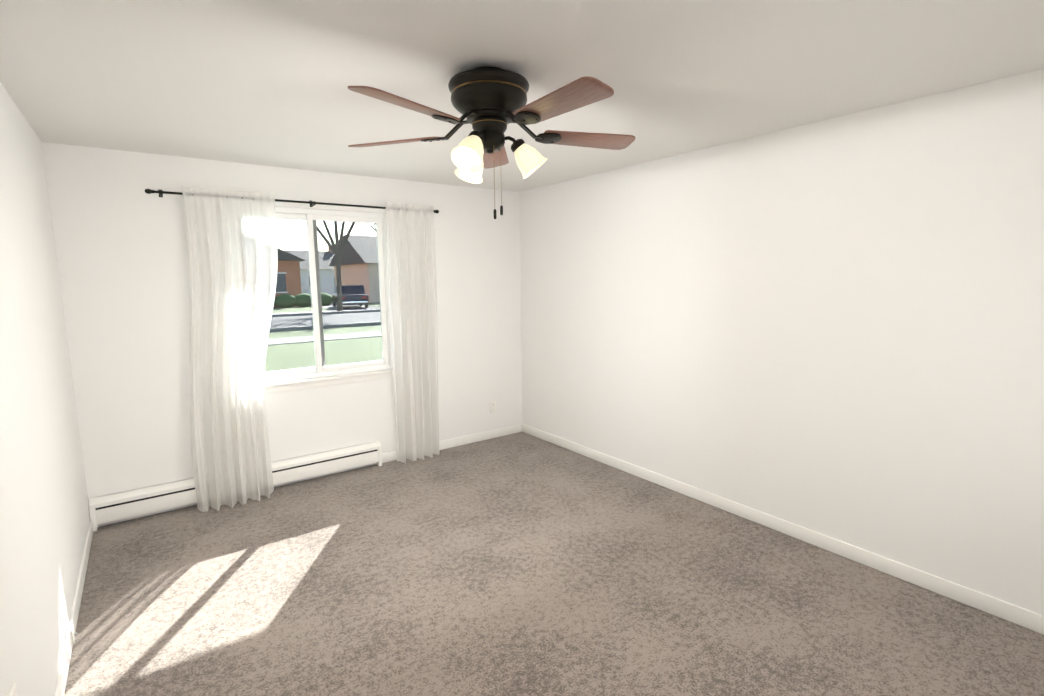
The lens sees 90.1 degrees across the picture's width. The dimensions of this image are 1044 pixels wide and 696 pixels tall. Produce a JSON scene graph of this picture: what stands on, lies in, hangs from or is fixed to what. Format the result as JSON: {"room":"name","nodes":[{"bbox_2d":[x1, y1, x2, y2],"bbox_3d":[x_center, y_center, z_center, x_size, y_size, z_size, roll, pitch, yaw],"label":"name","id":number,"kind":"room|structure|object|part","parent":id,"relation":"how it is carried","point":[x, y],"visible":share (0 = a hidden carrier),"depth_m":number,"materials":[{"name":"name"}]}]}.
{"room":"empty bedroom","nodes":[
{"label":"empty bedroom","id":0,"kind":"room"},
{"bbox_2d":[0,82,89,695],"bbox_3d":[-1.221,0.277,0.933,0.150,2.440,6.031,-6,10,-36],"label":"wall","id":1,"kind":"structure","parent":0,"point":[44,514],"depth_m":2.14,"materials":[{"name":"white paint"}]},
{"bbox_2d":[9,683,16,695],"bbox_3d":[-1.427,1.015,1.467,0.008,0.115,0.072,-6,10,-36],"label":"outlet","id":2,"kind":"object","parent":1,"relation":"attached to","point":[13,691],"visible":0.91,"depth_m":1.47,"materials":[{"name":"white plastic"}]},
{"bbox_2d":[54,520,93,695],"bbox_3d":[-1.554,1.366,1.700,0.012,0.085,4.331,-6,10,-36],"label":"baseboard","id":3,"kind":"structure","parent":1,"relation":"attached to","point":[63,670],"depth_m":2.43,"materials":[{"name":"white wood"}]},
{"bbox_2d":[71,625,77,643],"bbox_3d":[-2.003,1.282,2.337,0.020,0.070,0.045,-6,10,-36],"label":"outlet plate","id":4,"kind":"object","parent":1,"relation":"attached to","point":[73,633],"visible":1,"depth_m":2.32,"materials":[{"name":"white plastic"}]},
{"bbox_2d":[42,142,521,526],"bbox_3d":[-1.474,-0.184,4.358,3.515,2.440,0.150,-6,10,-36],"label":"wall","id":5,"kind":"structure","parent":0,"point":[120,239],"depth_m":3.62,"materials":[{"name":"white paint"}]},
{"bbox_2d":[89,441,381,531],"bbox_3d":[-2.022,1.003,3.966,1.954,0.207,0.072,-6,10,-36],"label":"baseboard heater","id":6,"kind":"object","parent":5,"relation":"attached to","point":[126,504],"visible":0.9,"depth_m":3.69,"materials":[{"name":"white metal"}]},
{"bbox_2d":[145,189,438,212],"bbox_3d":[-1.597,-1.109,3.985,2.095,0.050,0.116,-6,10,-36],"label":"curtain rod","id":7,"kind":"object","parent":5,"relation":"attached to","point":[161,193],"visible":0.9,"depth_m":3.91,"materials":[{"name":"black metal"}]},
{"bbox_2d":[182,186,277,511],"bbox_3d":[-2.017,0.014,3.692,0.660,2.216,0.204,-6,10,-36],"label":"curtain","id":8,"kind":"object","parent":7,"relation":"hanging from","point":[231,238],"visible":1,"depth_m":3.69,"materials":[{"name":"white fabric"}]},
{"bbox_2d":[386,202,439,463],"bbox_3d":[-0.926,-0.113,4.527,0.439,2.216,0.142,-6,10,-36],"label":"curtain","id":9,"kind":"object","parent":7,"relation":"hanging from","point":[411,267],"visible":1,"depth_m":4.52,"materials":[{"name":"white fabric"}]},
{"bbox_2d":[264,207,392,393],"bbox_3d":[-1.636,-0.391,4.173,1.270,1.414,0.143,-6,10,-36],"label":"window","id":10,"kind":"structure","parent":5,"relation":"in","point":[310,217],"depth_m":4.24,"materials":[{"name":"clear glass"}]},
{"bbox_2d":[382,424,521,462],"bbox_3d":[-0.621,0.904,5.023,1.530,0.085,0.012,-6,10,-36],"label":"baseboard","id":11,"kind":"structure","parent":5,"relation":"attached to","point":[451,443],"depth_m":5.10,"materials":[{"name":"white wood"}]},
{"bbox_2d":[490,401,495,412],"bbox_3d":[-0.291,0.592,5.228,0.072,0.115,0.008,-6,10,-36],"label":"outlet","id":12,"kind":"object","parent":5,"relation":"attached to","point":[492,406],"visible":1,"depth_m":5.22,"materials":[{"name":"white plastic"}]},
{"bbox_2d":[0,0,1043,191],"bbox_3d":[0.019,-1.193,2.134,4.615,0.120,6.791,-6,10,-36],"label":"ceiling","id":13,"kind":"structure","parent":0,"point":[263,82],"depth_m":2.09,"materials":[{"name":"white paint"}]},
{"bbox_2d":[348,66,634,218],"bbox_3d":[-0.104,-0.835,2.156,1.294,0.592,1.234,-6,10,-36],"label":"fan","id":14,"kind":"object","parent":13,"relation":"hanging from","point":[489,103],"visible":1,"depth_m":2.08,"materials":[{"name":"brown wood"}]},
{"bbox_3d":[-0.492,-0.933,2.298,0.588,0.073,0.134,2,8,18],"label":"blade","id":15,"kind":"part","parent":14,"relation":"part of","materials":[{"name":"brown wood"}]},
{"bbox_3d":[-0.353,-0.879,1.884,0.134,0.073,0.588,5,10,36],"label":"blade","id":16,"kind":"part","parent":14,"relation":"part of","materials":[{"name":"brown wood"}]},
{"bbox_3d":[-0.137,-0.973,2.555,0.134,0.073,0.588,-1,8,0],"label":"blade","id":17,"kind":"part","parent":14,"relation":"part of","materials":[{"name":"brown wood"}]},
{"bbox_3d":[0.086,-0.885,1.886,0.134,0.073,0.588,-6,10,-36],"label":"blade","id":18,"kind":"part","parent":14,"relation":"part of","materials":[{"name":"brown wood"}]},
{"bbox_3d":[0.220,-0.943,2.301,0.588,0.073,0.134,-3,8,-18],"label":"blade","id":19,"kind":"part","parent":14,"relation":"part of","materials":[{"name":"brown wood"}]},
{"bbox_2d":[64,432,1043,695],"bbox_3d":[0.275,1.382,2.174,3.815,0.120,6.031,-6,10,-36],"label":"floor","id":20,"kind":"structure","parent":0,"point":[520,564],"depth_m":2.60,"materials":[{"name":"carpet"}]},
{"bbox_2d":[519,69,1043,615],"bbox_3d":[1.739,-0.049,3.070,0.150,2.440,6.031,-6,10,-36],"label":"wall","id":21,"kind":"structure","parent":0,"point":[833,327],"depth_m":2.92,"materials":[{"name":"white paint"}]},
{"bbox_2d":[522,424,1043,634],"bbox_3d":[1.276,1.054,3.742,0.012,0.085,4.331,-6,10,-36],"label":"baseboard","id":22,"kind":"structure","parent":21,"relation":"attached to","point":[1023,617],"depth_m":3.01,"materials":[{"name":"white wood"}]},
{"label":"outside","id":23,"kind":"structure","parent":0,"visible":0},
{"bbox_2d":[265,295,382,370],"bbox_3d":[-32.275,-8.276,77.744,180.000,0.420,155.419,-6,10,-36],"label":"lawn","id":24,"kind":"structure","parent":23,"point":[353,324],"depth_m":16.09,"materials":[{"name":"green plant"}]},
{"bbox_2d":[275,248,305,306],"bbox_3d":[-22.370,-6.080,35.028,12.700,6.700,9.200,-6,10,-36],"label":"house","id":25,"kind":"structure","parent":24,"relation":"on","point":[293,260],"depth_m":34.79,"materials":[{"name":"orange brick"}]},
{"bbox_2d":[274,293,331,307],"bbox_3d":[-16.282,-2.946,33.162,8.165,0.967,1.154,-6,10,-36],"label":"hedge","id":26,"kind":"object","parent":24,"relation":"on","point":[292,302],"depth_m":33.92,"materials":[{"name":"green plant"}]},
{"bbox_2d":[284,247,334,294],"bbox_3d":[-25.937,-9.282,61.950,14.700,5.900,9.200,-6,10,-36],"label":"house","id":27,"kind":"structure","parent":24,"relation":"on","point":[306,275],"depth_m":59.60,"materials":[{"name":"grey"}]},
{"bbox_2d":[317,221,354,310],"bbox_3d":[-10.226,-6.540,27.985,7.082,9.315,5.634,-6,10,-36],"label":"tree","id":28,"kind":"object","parent":24,"relation":"on","point":[337,262],"depth_m":27.60,"materials":[{"name":"brown plant"}]},
{"bbox_2d":[332,285,368,307],"bbox_3d":[-10.805,-3.226,32.643,1.770,1.400,4.340,-4,8,-24],"label":"car","id":29,"kind":"object","parent":24,"relation":"on","point":[353,296],"depth_m":31.27,"materials":[{"name":"grey paint"}]},
{"bbox_2d":[330,235,379,302],"bbox_3d":[-8.742,-7.402,46.137,13.700,6.000,9.200,-6,10,-36],"label":"brick house","id":30,"kind":"structure","parent":24,"relation":"on","point":[364,259],"depth_m":40.67,"materials":[{"name":"beige"}]}
]}

